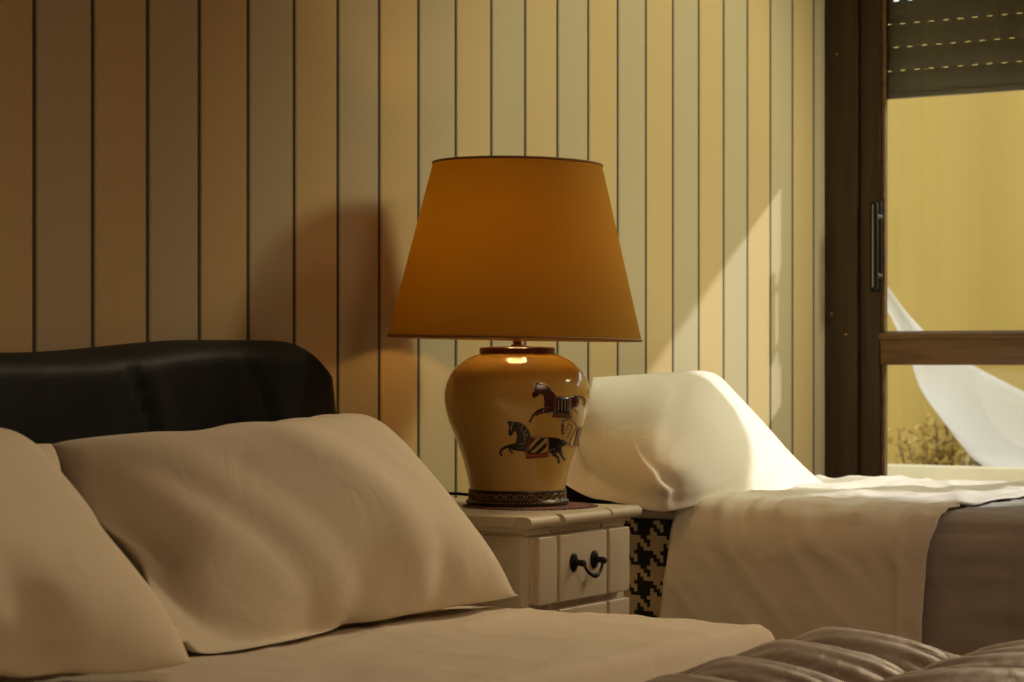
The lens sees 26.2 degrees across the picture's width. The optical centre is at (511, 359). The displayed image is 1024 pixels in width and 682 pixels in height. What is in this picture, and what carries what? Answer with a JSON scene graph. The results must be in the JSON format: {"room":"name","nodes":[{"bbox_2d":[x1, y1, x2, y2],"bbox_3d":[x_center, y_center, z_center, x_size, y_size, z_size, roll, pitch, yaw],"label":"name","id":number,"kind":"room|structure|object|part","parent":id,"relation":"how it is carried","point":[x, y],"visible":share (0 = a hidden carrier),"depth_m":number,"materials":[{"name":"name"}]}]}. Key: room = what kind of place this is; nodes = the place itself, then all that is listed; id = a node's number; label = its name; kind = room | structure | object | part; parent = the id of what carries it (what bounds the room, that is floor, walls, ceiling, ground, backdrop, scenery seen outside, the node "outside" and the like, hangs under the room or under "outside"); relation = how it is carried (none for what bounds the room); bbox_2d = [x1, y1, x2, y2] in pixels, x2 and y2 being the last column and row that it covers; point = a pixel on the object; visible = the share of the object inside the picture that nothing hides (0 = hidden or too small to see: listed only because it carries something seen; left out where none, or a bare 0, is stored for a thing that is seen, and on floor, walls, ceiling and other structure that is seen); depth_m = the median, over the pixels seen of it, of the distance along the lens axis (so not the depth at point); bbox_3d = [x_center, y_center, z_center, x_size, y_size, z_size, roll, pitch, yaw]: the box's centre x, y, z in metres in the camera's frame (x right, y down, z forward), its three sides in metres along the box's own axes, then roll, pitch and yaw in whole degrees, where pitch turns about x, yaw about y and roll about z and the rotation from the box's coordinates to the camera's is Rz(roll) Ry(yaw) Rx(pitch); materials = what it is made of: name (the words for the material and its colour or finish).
{"room":"bedroom","nodes":[
{"label":"bedroom","id":0,"kind":"room"},
{"bbox_2d":[0,0,824,497],"bbox_3d":[-1.097,-0.440,2.873,0.150,2.600,7.150,0,0,33],"label":"wall","id":1,"kind":"structure","parent":0,"point":[170,169],"depth_m":4.06,"materials":[{"name":"wood"}]},
{"bbox_2d":[887,464,1023,481],"bbox_3d":[2.498,0.608,6.667,8.000,0.505,0.120,0,0,33],"label":"wall","id":2,"kind":"structure","parent":0,"point":[934,472],"depth_m":7.26,"materials":[{"name":"beige paint"}]},
{"bbox_3d":[1.238,0.910,1.374,5.700,0.100,7.150,0,0,33],"label":"floor","id":3,"kind":"structure","parent":0,"visible":0},
{"bbox_2d":[0,340,335,443],"bbox_3d":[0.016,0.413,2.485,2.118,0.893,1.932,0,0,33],"label":"headboard","id":4,"kind":"object","parent":3,"relation":"on","point":[47,397],"visible":0.38,"depth_m":3.40,"materials":[{"name":"black leather"}]},
{"bbox_2d":[0,606,774,681],"bbox_3d":[-0.348,0.567,2.724,0.873,0.386,1.753,0,0,33],"label":"sheet","id":5,"kind":"object","parent":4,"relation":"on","point":[457,643],"visible":0.64,"depth_m":2.90,"materials":[{"name":"beige fabric"}]},
{"bbox_2d":[0,428,188,677],"bbox_3d":[-0.705,0.216,2.403,0.343,0.294,0.852,0,0,30],"label":"pillow","id":6,"kind":"object","parent":5,"relation":"on","point":[71,601],"visible":1,"depth_m":2.49,"materials":[{"name":"beige fabric"}]},
{"bbox_2d":[37,444,188,641],"bbox_3d":[-0.778,0.212,2.575,0.327,0.282,0.848,0,0,40],"label":"pillow","id":7,"kind":"object","parent":5,"relation":"on","point":[48,449],"visible":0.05,"depth_m":2.96,"materials":[{"name":"beige fabric"}]},
{"bbox_2d":[52,413,517,653],"bbox_3d":[-0.315,0.229,3.233,0.358,0.292,0.814,0,0,33],"label":"pillow","id":8,"kind":"object","parent":5,"relation":"on","point":[247,535],"visible":0.96,"depth_m":3.04,"materials":[{"name":"beige fabric"}]},
{"bbox_2d":[645,626,1023,681],"bbox_3d":[0.441,0.570,2.207,1.207,0.390,1.883,0,0,33],"label":"quilt","id":9,"kind":"object","parent":5,"relation":"on","point":[831,653],"visible":1,"depth_m":2.84,"materials":[{"name":"brown fabric"}]},
{"bbox_2d":[453,498,641,614],"bbox_3d":[-0.029,0.560,3.899,0.430,0.599,0.373,0,0,33],"label":"nightstand","id":10,"kind":"object","parent":3,"relation":"on","point":[577,560],"visible":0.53,"depth_m":3.75,"materials":[{"name":"beige paint"}]},
{"bbox_3d":[-0.138,0.527,3.766,0.369,0.465,0.007,0,0,33],"label":"panel","id":11,"kind":"part","parent":10,"relation":"part of","materials":[{"name":"beige paint"}]},
{"bbox_2d":[462,501,597,510],"bbox_3d":[0.033,0.259,3.929,0.244,0.003,0.244,0,0,33],"label":"doily","id":12,"kind":"object","parent":10,"relation":"on","point":[572,505],"visible":0.66,"depth_m":3.86,"materials":[{"name":"brown fabric"}]},
{"bbox_2d":[386,155,642,506],"bbox_3d":[0.002,0.151,3.960,0.466,1.014,0.460,0,0,33],"label":"table lamp","id":13,"kind":"object","parent":12,"relation":"on","point":[517,249],"visible":1,"depth_m":3.83,"materials":[{"name":"orange fabric"}]},
{"bbox_3d":[-0.141,0.448,4.020,0.164,0.419,0.030,0,0,36],"label":"power cord","id":14,"kind":"part","parent":13,"relation":"part of","materials":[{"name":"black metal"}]},
{"bbox_3d":[0.007,-0.195,3.958,0.457,0.313,0.457,1,0,33],"label":"lamp shade","id":15,"kind":"part","parent":13,"relation":"part of","materials":[{"name":"fabric"}]},
{"bbox_3d":[0.004,-0.039,3.958,0.462,0.005,0.462,1,0,33],"label":"shade trim","id":16,"kind":"part","parent":13,"relation":"part of","materials":[{"name":"brown fabric"}]},
{"bbox_2d":[444,353,590,490],"bbox_3d":[0.010,0.109,3.958,0.264,0.246,0.263,0,0,33],"label":"lamp base","id":17,"kind":"object","parent":13,"relation":"attached to","point":[517,421],"depth_m":3.86,"materials":[{"name":"yellow ceramic"}]},
{"bbox_3d":[0.010,-0.351,3.958,0.309,0.005,0.309,1,0,33],"label":"shade trim","id":18,"kind":"part","parent":13,"relation":"part of","materials":[{"name":"brown fabric"}]},
{"bbox_3d":[-0.043,0.284,3.907,0.386,0.008,0.351,0,0,33],"label":"moulding","id":19,"kind":"part","parent":10,"relation":"part of","materials":[{"name":"beige paint"}]},
{"bbox_3d":[0.111,0.289,3.807,0.009,0.008,0.329,0,0,33],"label":"rail","id":20,"kind":"part","parent":10,"relation":"part of","materials":[{"name":"beige paint"}]},
{"bbox_3d":[0.106,0.354,3.813,0.052,0.114,0.308,0,0,33],"label":"drawer","id":21,"kind":"part","parent":10,"relation":"part of","materials":[{"name":"beige paint"}]},
{"bbox_3d":[0.134,0.352,3.784,0.032,0.045,0.094,0,0,33],"label":"handle","id":22,"kind":"part","parent":10,"relation":"part of","materials":[{"name":"black metal"}]},
{"bbox_3d":[0.106,0.479,3.813,0.052,0.113,0.308,0,0,33],"label":"drawer","id":23,"kind":"part","parent":10,"relation":"part of","materials":[{"name":"beige paint"}]},
{"bbox_2d":[565,485,675,617],"bbox_3d":[1.126,0.502,4.313,2.005,0.715,0.925,0,0,33],"label":"bed","id":24,"kind":"object","parent":3,"relation":"on","point":[649,532],"visible":0.05,"depth_m":4.33,"materials":[{"name":"black fabric"}]},
{"bbox_3d":[0.307,0.492,4.838,0.060,0.695,0.925,0,0,33],"label":"headboard","id":25,"kind":"part","parent":24,"relation":"part of","materials":[{"name":"brown wood"}]},
{"bbox_3d":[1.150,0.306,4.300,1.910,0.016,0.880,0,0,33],"label":"mattress","id":26,"kind":"part","parent":24,"relation":"part of","materials":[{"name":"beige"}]},
{"bbox_2d":[659,475,1023,642],"bbox_3d":[0.699,0.499,4.577,0.785,0.483,1.036,0,0,33],"label":"sheet","id":27,"kind":"object","parent":24,"relation":"on","point":[851,551],"visible":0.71,"depth_m":4.11,"materials":[{"name":"beige fabric"}]},
{"bbox_2d":[566,371,821,511],"bbox_3d":[0.422,0.157,4.625,0.334,0.264,0.914,0,0,33],"label":"pillow","id":28,"kind":"object","parent":27,"relation":"on","point":[670,441],"visible":0.89,"depth_m":4.39,"materials":[{"name":"beige fabric"}]},
{"bbox_2d":[922,497,1023,655],"bbox_3d":[1.480,0.502,4.078,1.196,0.459,0.991,0,0,33],"label":"blanket","id":29,"kind":"object","parent":24,"relation":"on","point":[974,589],"visible":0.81,"depth_m":3.93,"materials":[{"name":"grey fabric"}]},
{"bbox_3d":[2.762,0.910,7.080,8.000,0.099,4.100,0,0,33],"label":"floor","id":30,"kind":"structure","parent":0,"visible":0},
{"bbox_2d":[887,414,983,466],"bbox_3d":[1.766,0.482,8.388,0.808,0.764,0.289,0,0,33],"label":"dry shrub","id":31,"kind":"object","parent":30,"relation":"on","point":[937,456],"visible":0.12,"depth_m":8.45,"materials":[{"name":"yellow plant"}]},
{"bbox_2d":[887,13,1023,465],"bbox_3d":[3.185,-0.291,7.831,6.140,2.302,0.097,0,0,33],"label":"exterior wall","id":32,"kind":"structure","parent":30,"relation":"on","point":[955,163],"depth_m":8.72,"materials":[{"name":"yellow paint"}]},
{"bbox_2d":[887,286,1023,467],"bbox_3d":[1.579,-0.141,8.350,0.322,2.002,1.421,0,0,-39],"label":"hammock","id":33,"kind":"object","parent":30,"relation":"on","point":[983,412],"visible":0.73,"depth_m":8.13,"materials":[{"name":"white fabric"}]},
{"bbox_3d":[3.129,-0.440,4.319,5.400,2.600,0.150,0,0,33],"label":"wall","id":34,"kind":"structure","parent":0,"visible":0},
{"bbox_2d":[825,0,1023,477],"bbox_3d":[1.582,-0.280,5.260,1.778,2.280,0.158,0,0,33],"label":"window frame","id":35,"kind":"structure","parent":34,"relation":"in","point":[859,347],"depth_m":5.66,"materials":[{"name":"brown wood"}]},
{"bbox_3d":[1.592,-0.280,5.275,1.778,2.280,0.122,0,0,33],"label":"frame","id":36,"kind":"part","parent":35,"relation":"part of","materials":[{"name":"brown wood"}]},
{"bbox_3d":[0.925,-0.290,5.620,0.038,0.230,0.050,0,0,33],"label":"handle","id":37,"kind":"part","parent":35,"relation":"part of","materials":[{"name":"black metal"}]},
{"bbox_3d":[1.365,-0.029,5.394,0.975,0.083,0.062,0,0,33],"label":"rail","id":38,"kind":"part","parent":35,"relation":"part of","materials":[{"name":"brown wood"}]},
{"bbox_2d":[887,0,1023,99],"bbox_3d":[1.613,-1.017,5.308,1.598,0.680,0.016,0,0,33],"label":"roller shutter","id":39,"kind":"object","parent":34,"relation":"attached to","point":[969,78],"visible":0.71,"depth_m":5.61,"materials":[{"name":"brown plastic"}]}
]}

